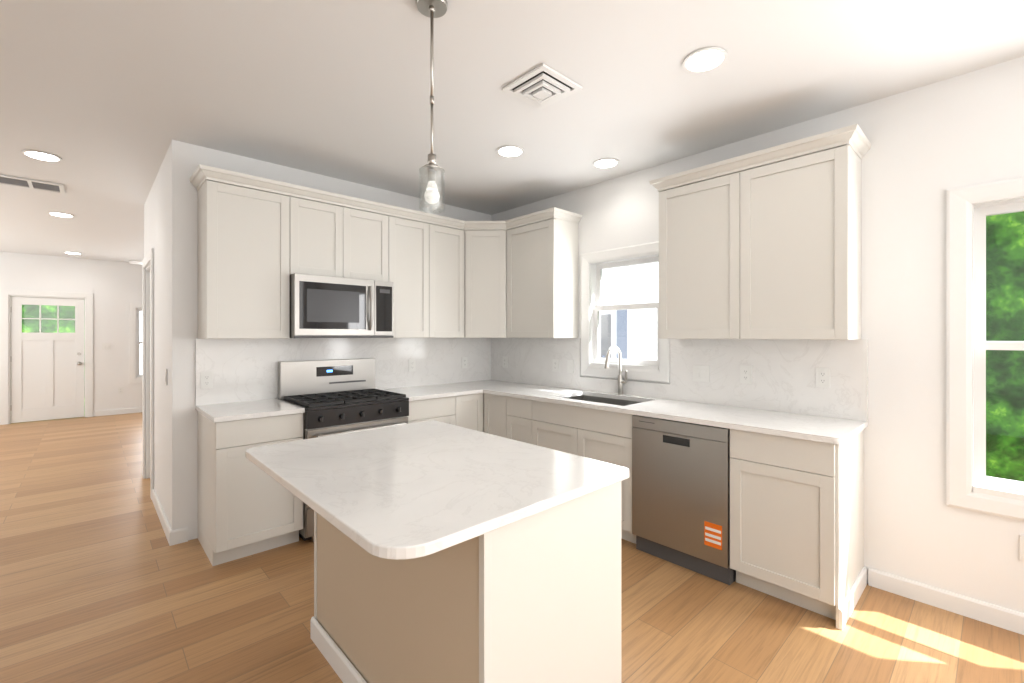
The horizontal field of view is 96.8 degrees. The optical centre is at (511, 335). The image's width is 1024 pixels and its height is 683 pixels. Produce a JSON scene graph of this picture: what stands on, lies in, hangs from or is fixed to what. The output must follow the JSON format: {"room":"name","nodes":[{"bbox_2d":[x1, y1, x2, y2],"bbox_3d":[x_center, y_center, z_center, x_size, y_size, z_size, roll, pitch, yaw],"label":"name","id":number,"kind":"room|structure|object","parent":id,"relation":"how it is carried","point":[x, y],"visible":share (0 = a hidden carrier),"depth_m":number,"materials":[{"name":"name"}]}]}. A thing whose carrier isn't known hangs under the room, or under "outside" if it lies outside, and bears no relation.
{"room":"kitchen","nodes":[
{"label":"kitchen","id":0,"kind":"room"},
{"bbox_2d":[0,252,142,416],"bbox_3d":[-7.197,0.045,7.898,6.150,2.700,0.150,0,0,-43],"label":"wall","id":1,"kind":"structure","parent":0,"point":[115,288],"depth_m":7.88,"materials":[{"name":"white paint"}]},
{"bbox_2d":[0,289,92,424],"bbox_3d":[-7.609,0.338,7.468,1.060,2.115,0.215,0,0,-43],"label":"door","id":2,"kind":"structure","parent":1,"relation":"attached to","point":[41,376],"depth_m":7.42,"materials":[{"name":"white wood"}]},
{"bbox_2d":[102,343,110,349],"bbox_3d":[-7.064,0.195,7.909,0.116,0.115,0.010,0,0,-43],"label":"light switch","id":3,"kind":"object","parent":1,"relation":"attached to","point":[106,346],"visible":1,"depth_m":7.91,"materials":[{"name":"white plastic"}]},
{"bbox_2d":[95,407,142,415],"bbox_3d":[-6.039,1.347,8.863,3.090,0.095,0.014,0,0,-43],"label":"baseboard","id":4,"kind":"structure","parent":1,"relation":"attached to","point":[118,411],"depth_m":8.01,"materials":[{"name":"white wood"}]},
{"bbox_2d":[118,387,122,393],"bbox_3d":[-6.925,0.975,8.039,0.070,0.115,0.008,0,0,-43],"label":"electrical outlet","id":5,"kind":"object","parent":1,"relation":"attached to","point":[120,390],"visible":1,"depth_m":8.04,"materials":[{"name":"white plastic"}]},
{"bbox_2d":[129,302,142,383],"bbox_3d":[-6.553,0.140,8.483,0.920,1.460,0.172,0,0,-43],"label":"window","id":6,"kind":"structure","parent":1,"relation":"in","point":[135,374],"depth_m":8.15,"materials":[{"name":"white wood"}]},
{"bbox_2d":[129,260,142,264],"bbox_3d":[-4.945,-1.119,6.818,1.231,0.367,1.294,0,0,-43],"label":"ceiling fan","id":7,"kind":"object","parent":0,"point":[135,262],"visible":0.06,"depth_m":6.44,"materials":[{"name":"white"}]},
{"bbox_2d":[144,160,163,510],"bbox_3d":[-2.927,0.045,3.825,0.120,2.700,1.770,0,0,-43],"label":"wall","id":8,"kind":"structure","parent":0,"point":[154,204],"depth_m":3.67,"materials":[{"name":"white paint"}]},
{"bbox_2d":[143,248,153,499],"bbox_3d":[-3.299,0.328,4.210,0.138,2.135,0.870,0,0,-43],"label":"door frame","id":9,"kind":"structure","parent":8,"relation":"attached to","point":[148,258],"depth_m":4.42,"materials":[{"name":"white wood"}]},
{"bbox_2d":[164,368,166,384],"bbox_3d":[-2.462,0.295,3.227,0.010,0.115,0.070,0,0,-43],"label":"light switch","id":10,"kind":"object","parent":8,"relation":"attached to","point":[165,378],"visible":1,"depth_m":3.21,"materials":[{"name":"white plastic"}]},
{"bbox_2d":[164,140,490,539],"bbox_3d":[-1.286,0.045,4.023,2.790,2.700,0.120,0,0,-43],"label":"wall","id":11,"kind":"structure","parent":0,"point":[171,221],"depth_m":3.10,"materials":[{"name":"white paint"}]},
{"bbox_2d":[152,488,187,545],"bbox_3d":[-2.622,1.347,3.461,0.100,0.095,1.150,0,0,-43],"label":"baseboard","id":12,"kind":"structure","parent":11,"relation":"attached to","point":[176,536],"depth_m":3.07,"materials":[{"name":"white wood"}]},
{"bbox_2d":[198,180,289,338],"bbox_3d":[-1.868,-0.483,3.171,0.497,1.013,0.327,0,0,-43],"label":"upper cabinet","id":13,"kind":"object","parent":11,"relation":"attached to","point":[243,263],"visible":1,"depth_m":3.04,"materials":[{"name":"white paint"}]},
{"bbox_2d":[290,197,388,281],"bbox_3d":[-1.406,-0.713,3.602,0.764,0.555,0.327,0,0,-43],"label":"upper cabinet","id":14,"kind":"object","parent":11,"relation":"attached to","point":[330,240],"visible":0.69,"depth_m":3.45,"materials":[{"name":"white paint"}]},
{"bbox_2d":[290,273,393,337],"bbox_3d":[-1.360,-0.206,3.552,0.756,0.450,0.460,0,0,-43],"label":"over-the-range microwave","id":15,"kind":"object","parent":14,"relation":"attached to","point":[329,307],"visible":1,"depth_m":3.38,"materials":[{"name":"silver metal"}]},
{"bbox_2d":[195,338,490,405],"bbox_3d":[-1.198,0.252,4.006,2.640,0.457,0.020,0,0,-43],"label":"backsplash","id":16,"kind":"structure","parent":11,"relation":"attached to","point":[242,370],"depth_m":3.72,"materials":[{"name":"stone"}]},
{"bbox_2d":[201,372,212,388],"bbox_3d":[-2.108,0.310,3.137,0.070,0.115,0.008,0,0,-43],"label":"electrical outlet","id":17,"kind":"object","parent":16,"relation":"attached to","point":[206,380],"visible":1,"depth_m":3.13,"materials":[{"name":"white plastic"}]},
{"bbox_2d":[409,359,415,371],"bbox_3d":[-0.931,0.280,4.235,0.070,0.115,0.008,0,0,-43],"label":"electrical outlet","id":18,"kind":"object","parent":16,"relation":"attached to","point":[412,364],"visible":1,"depth_m":4.23,"materials":[{"name":"white plastic"}]},
{"bbox_2d":[462,357,467,367],"bbox_3d":[-0.484,0.280,4.652,0.070,0.115,0.008,0,0,-43],"label":"electrical outlet","id":19,"kind":"object","parent":16,"relation":"attached to","point":[464,362],"visible":1,"depth_m":4.65,"materials":[{"name":"white plastic"}]},
{"bbox_2d":[389,216,463,337],"bbox_3d":[-0.843,-0.483,4.128,0.776,1.013,0.327,0,0,-43],"label":"upper cabinet","id":20,"kind":"object","parent":11,"relation":"attached to","point":[426,268],"visible":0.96,"depth_m":3.99,"materials":[{"name":"white paint"}]},
{"bbox_2d":[463,230,506,337],"bbox_3d":[-0.240,-0.483,4.498,0.608,1.013,0.608,0,0,-43],"label":"upper cabinet","id":21,"kind":"object","parent":11,"relation":"attached to","point":[485,283],"visible":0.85,"depth_m":4.27,"materials":[{"name":"white paint"}]},
{"bbox_2d":[189,164,581,229],"bbox_3d":[-0.786,-1.026,3.553,2.693,0.072,1.243,0,0,-43],"label":"crown molding","id":22,"kind":"structure","parent":21,"relation":"attached to","point":[201,175],"depth_m":3.55,"materials":[{"name":"white paint"}]},
{"bbox_2d":[0,412,1023,682],"bbox_3d":[-2.709,1.445,3.195,6.300,0.100,13.150,0,0,-43],"label":"floor","id":23,"kind":"structure","parent":0,"point":[102,580],"depth_m":2.27,"materials":[{"name":"brown wood"}]},
{"bbox_2d":[198,412,302,565],"bbox_3d":[-1.772,0.953,3.067,0.496,0.885,0.610,0,0,-43],"label":"base cabinet","id":24,"kind":"object","parent":23,"relation":"on","point":[246,507],"visible":0.85,"depth_m":2.82,"materials":[{"name":"white paint"}]},
{"bbox_2d":[195,399,304,422],"bbox_3d":[-1.768,0.495,3.053,0.507,0.030,0.635,0,0,-43],"label":"countertop","id":25,"kind":"structure","parent":24,"relation":"on","point":[222,412],"depth_m":2.94,"materials":[{"name":"stone"}]},
{"bbox_2d":[278,358,408,541],"bbox_3d":[-1.266,0.797,3.451,0.756,1.195,0.684,0,0,-43],"label":"range","id":26,"kind":"object","parent":23,"relation":"on","point":[338,396],"visible":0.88,"depth_m":3.41,"materials":[{"name":"silver metal"}]},
{"bbox_2d":[407,396,455,424],"bbox_3d":[-0.856,0.953,3.921,0.472,0.885,0.610,0,0,-43],"label":"base cabinet","id":27,"kind":"object","parent":23,"relation":"on","point":[442,409],"visible":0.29,"depth_m":3.71,"materials":[{"name":"white paint"}]},
{"bbox_2d":[311,481,620,682],"bbox_3d":[-0.265,0.953,1.864,0.660,0.885,1.238,0,0,-43],"label":"kitchen island","id":28,"kind":"object","parent":23,"relation":"on","point":[535,598],"depth_m":1.45,"materials":[{"name":"white paint"}]},
{"bbox_2d":[246,420,629,559],"bbox_3d":[-0.354,0.495,1.781,0.955,0.030,1.290,0,0,-43],"label":"island countertop","id":29,"kind":"structure","parent":28,"relation":"on","point":[412,490],"depth_m":1.51,"materials":[{"name":"stone"}]},
{"bbox_2d":[455,393,505,437],"bbox_3d":[-0.247,0.953,4.283,0.912,0.885,0.912,0,0,-43],"label":"base cabinet","id":30,"kind":"object","parent":23,"relation":"on","point":[484,412],"visible":0.17,"depth_m":3.97,"materials":[{"name":"white paint"}]},
{"bbox_2d":[380,384,482,400],"bbox_3d":[-0.748,0.495,3.998,0.733,0.030,0.646,0,0,-43],"label":"countertop","id":31,"kind":"structure","parent":30,"relation":"on","point":[439,390],"depth_m":3.95,"materials":[{"name":"stone"}]},
{"bbox_2d":[455,380,518,387],"bbox_3d":[-0.239,0.495,4.473,0.420,0.030,0.646,0,0,-43],"label":"countertop","id":32,"kind":"structure","parent":30,"relation":"on","point":[490,383],"depth_m":4.52,"materials":[{"name":"stone"}]},
{"bbox_2d":[449,383,867,443],"bbox_3d":[0.653,0.495,3.520,0.635,0.030,3.256,0,0,-43],"label":"countertop","id":33,"kind":"structure","parent":30,"relation":"on","point":[831,430],"depth_m":2.79,"materials":[{"name":"stone"}]},
{"bbox_2d":[566,395,641,405],"bbox_3d":[0.685,0.668,3.485,0.438,0.314,0.693,0,0,-43],"label":"sink basin","id":34,"kind":"object","parent":33,"relation":"in","point":[605,400],"visible":0.04,"depth_m":3.72,"materials":[{"name":"silver metal"}]},
{"bbox_2d":[604,346,626,394],"bbox_3d":[0.819,0.282,3.590,0.231,0.396,0.089,0,0,-43],"label":"faucet","id":35,"kind":"object","parent":33,"relation":"on","point":[621,382],"visible":0.98,"depth_m":3.64,"materials":[{"name":"silver metal"}]},
{"bbox_2d":[506,396,531,443],"bbox_3d":[0.278,0.953,3.941,0.610,0.885,0.305,0,0,-43],"label":"base cabinet","id":36,"kind":"object","parent":23,"relation":"on","point":[518,419],"visible":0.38,"depth_m":3.73,"materials":[{"name":"white paint"}]},
{"bbox_2d":[532,395,635,543],"bbox_3d":[0.694,0.953,3.495,0.610,0.885,0.915,0,0,-43],"label":"base cabinet","id":37,"kind":"object","parent":23,"relation":"on","point":[600,435],"visible":0.27,"depth_m":3.19,"materials":[{"name":"white paint"}]},
{"bbox_2d":[632,415,735,584],"bbox_3d":[1.199,0.957,2.923,0.596,0.876,0.602,0,0,-43],"label":"dishwasher","id":38,"kind":"object","parent":23,"relation":"on","point":[681,494],"visible":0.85,"depth_m":2.69,"materials":[{"name":"grey metal"}]},
{"bbox_2d":[730,429,835,619],"bbox_3d":[1.587,0.953,2.537,0.610,0.885,0.484,0,0,-43],"label":"base cabinet","id":39,"kind":"object","parent":23,"relation":"on","point":[782,518],"visible":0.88,"depth_m":2.31,"materials":[{"name":"white paint"}]},
{"bbox_2d":[836,429,863,628],"bbox_3d":[1.764,0.953,2.362,0.590,0.885,0.012,0,0,-43],"label":"panel","id":40,"kind":"object","parent":23,"relation":"on","point":[849,509],"visible":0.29,"depth_m":2.31,"materials":[{"name":"white paint"}]},
{"bbox_2d":[839,566,866,630],"bbox_3d":[1.773,1.347,2.353,0.590,0.095,0.014,0,0,-43],"label":"baseboard","id":41,"kind":"structure","parent":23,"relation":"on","point":[849,603],"depth_m":2.30,"materials":[{"name":"white wood"}]},
{"bbox_2d":[0,0,1023,261],"bbox_3d":[-2.709,-1.355,3.195,6.300,0.100,13.150,0,0,-43],"label":"ceiling","id":42,"kind":"structure","parent":0,"point":[106,100],"depth_m":2.35,"materials":[{"name":"white paint"}]},
{"bbox_2d":[0,174,64,193],"bbox_3d":[-4.206,-1.297,3.824,0.621,0.012,0.310,0,0,-43],"label":"ceiling vent","id":43,"kind":"object","parent":42,"relation":"in","point":[30,183],"visible":1,"depth_m":3.89,"materials":[{"name":"grey metal"}]},
{"bbox_2d":[22,150,61,161],"bbox_3d":[-3.407,-1.299,3.295,0.206,0.008,0.206,0,0,-43],"label":"recessed light","id":44,"kind":"object","parent":42,"relation":"in","point":[40,155],"visible":0.98,"depth_m":3.29,"materials":[{"name":"white plastic"}]},
{"bbox_2d":[48,212,73,216],"bbox_3d":[-4.862,-1.299,4.898,0.206,0.008,0.206,0,0,-43],"label":"recessed light","id":45,"kind":"object","parent":42,"relation":"in","point":[59,214],"visible":0.98,"depth_m":4.87,"materials":[{"name":"white plastic"}]},
{"bbox_2d":[64,252,81,254],"bbox_3d":[-6.951,-1.299,7.195,0.206,0.008,0.206,0,0,-43],"label":"recessed light","id":46,"kind":"object","parent":42,"relation":"in","point":[73,253],"visible":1,"depth_m":7.19,"materials":[{"name":"white plastic"}]},
{"bbox_2d":[416,0,447,213],"bbox_3d":[-0.314,-0.895,1.779,0.124,0.811,0.124,0,0,-43],"label":"pendant light","id":47,"kind":"object","parent":42,"relation":"hanging from","point":[432,10],"visible":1,"depth_m":1.77,"materials":[{"name":"clear glass"}]},
{"bbox_2d":[496,145,523,156],"bbox_3d":[-0.012,-1.299,3.211,0.196,0.008,0.196,0,0,-43],"label":"recessed light","id":48,"kind":"object","parent":42,"relation":"in","point":[510,151],"visible":0.96,"depth_m":3.20,"materials":[{"name":"white plastic"}]},
{"bbox_2d":[502,64,582,109],"bbox_3d":[0.158,-1.282,2.388,0.300,0.042,0.300,0,0,-43],"label":"ceiling vent","id":49,"kind":"object","parent":42,"relation":"in","point":[542,86],"visible":1,"depth_m":2.35,"materials":[{"name":"grey metal"}]},
{"bbox_2d":[593,158,618,167],"bbox_3d":[0.710,-1.299,3.433,0.196,0.008,0.196,0,0,-43],"label":"recessed light","id":50,"kind":"object","parent":42,"relation":"in","point":[606,162],"visible":0.94,"depth_m":3.42,"materials":[{"name":"white plastic"}]},
{"bbox_2d":[683,47,727,72],"bbox_3d":[0.912,-1.299,2.149,0.196,0.008,0.196,0,0,-43],"label":"recessed light","id":51,"kind":"object","parent":42,"relation":"in","point":[707,59],"visible":1,"depth_m":2.14,"materials":[{"name":"white plastic"}]},
{"bbox_2d":[491,56,1023,634],"bbox_3d":[-0.465,0.045,5.287,0.165,2.700,13.150,0,0,-43],"label":"wall","id":52,"kind":"structure","parent":0,"point":[931,144],"depth_m":2.41,"materials":[{"name":"white paint"}]},
{"bbox_2d":[507,218,577,337],"bbox_3d":[0.272,-0.483,4.155,0.327,1.013,0.589,0,0,-43],"label":"upper cabinet","id":53,"kind":"object","parent":52,"relation":"attached to","point":[542,279],"visible":1,"depth_m":3.99,"materials":[{"name":"white paint"}]},
{"bbox_2d":[581,241,669,382],"bbox_3d":[0.952,-0.180,3.761,0.174,1.076,0.841,0,0,-43],"label":"window","id":54,"kind":"structure","parent":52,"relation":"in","point":[593,264],"depth_m":3.82,"materials":[{"name":"white wood"}]},
{"bbox_2d":[491,338,867,420],"bbox_3d":[0.878,0.252,3.730,0.020,0.457,3.256,0,0,-43],"label":"backsplash","id":55,"kind":"structure","parent":52,"relation":"attached to","point":[783,375],"depth_m":3.04,"materials":[{"name":"stone"}]},
{"bbox_2d":[503,357,506,367],"bbox_3d":[-0.074,0.280,4.729,0.008,0.115,0.070,0,0,-43],"label":"electrical outlet","id":56,"kind":"object","parent":55,"relation":"attached to","point":[504,362],"visible":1,"depth_m":4.72,"materials":[{"name":"white plastic"}]},
{"bbox_2d":[553,359,558,371],"bbox_3d":[0.404,0.280,4.217,0.008,0.115,0.070,0,0,-43],"label":"electrical outlet","id":57,"kind":"object","parent":55,"relation":"attached to","point":[555,365],"visible":1,"depth_m":4.21,"materials":[{"name":"white plastic"}]},
{"bbox_2d":[693,365,708,381],"bbox_3d":[1.337,0.270,3.215,0.010,0.115,0.116,0,0,-43],"label":"light switch","id":58,"kind":"object","parent":55,"relation":"attached to","point":[700,373],"visible":1,"depth_m":3.21,"materials":[{"name":"white plastic"}]},
{"bbox_2d":[740,366,751,383],"bbox_3d":[1.542,0.260,2.996,0.008,0.115,0.070,0,0,-43],"label":"electrical outlet","id":59,"kind":"object","parent":55,"relation":"attached to","point":[746,374],"visible":1,"depth_m":2.99,"materials":[{"name":"white plastic"}]},
{"bbox_2d":[816,368,829,387],"bbox_3d":[1.836,0.250,2.681,0.008,0.115,0.070,0,0,-43],"label":"electrical outlet","id":60,"kind":"object","parent":55,"relation":"attached to","point":[822,377],"visible":1,"depth_m":2.68,"materials":[{"name":"white plastic"}]},
{"bbox_2d":[659,145,860,339],"bbox_3d":[1.492,-0.483,2.847,0.327,1.013,1.068,0,0,-43],"label":"upper cabinet","id":61,"kind":"object","parent":52,"relation":"attached to","point":[771,251],"visible":1,"depth_m":2.63,"materials":[{"name":"white paint"}]},
{"bbox_2d":[649,124,870,191],"bbox_3d":[1.474,-1.026,2.831,0.372,0.072,1.160,0,0,-43],"label":"crown molding","id":62,"kind":"structure","parent":61,"relation":"attached to","point":[854,137],"depth_m":2.58,"materials":[{"name":"white paint"}]},
{"bbox_2d":[946,177,1023,520],"bbox_3d":[2.580,0.062,2.015,0.174,1.601,0.936,0,0,-43],"label":"window","id":63,"kind":"structure","parent":52,"relation":"in","point":[971,485],"depth_m":2.26,"materials":[{"name":"white"}]},
{"bbox_2d":[1020,535,1023,560],"bbox_3d":[2.403,0.995,2.103,0.008,0.115,0.070,0,0,-43],"label":"electrical outlet","id":64,"kind":"object","parent":52,"relation":"attached to","point":[1022,548],"visible":1,"depth_m":2.12,"materials":[{"name":"white plastic"}]},
{"label":"outside","id":65,"kind":"structure","parent":0,"visible":0},
{"bbox_2d":[140,311,142,373],"bbox_3d":[-6.789,0.270,8.736,1.350,2.350,0.020,0,0,-43],"label":"sky","id":66,"kind":"structure","parent":65,"point":[141,339],"depth_m":8.55,"materials":[{"name":"white"}]},
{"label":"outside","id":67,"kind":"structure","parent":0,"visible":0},
{"bbox_2d":[22,300,84,415],"bbox_3d":[-8.574,-0.605,9.485,10.000,6.000,0.050,0,0,-43],"label":"yard","id":68,"kind":"structure","parent":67,"point":[68,325],"depth_m":8.96,"materials":[{"name":"green plant"}]},
{"bbox_2d":[601,262,658,359],"bbox_3d":[0.491,-1.605,7.990,0.080,8.000,6.500,0,0,-43],"label":"window glass","id":69,"kind":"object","parent":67,"point":[609,277],"depth_m":6.63,"materials":[{"name":"grey"}]},
{"bbox_2d":[986,211,1023,481],"bbox_3d":[7.152,-2.105,2.921,0.050,11.000,11.000,0,0,-43],"label":"window glass","id":70,"kind":"object","parent":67,"point":[994,375],"depth_m":4.88,"materials":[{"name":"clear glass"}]}
]}

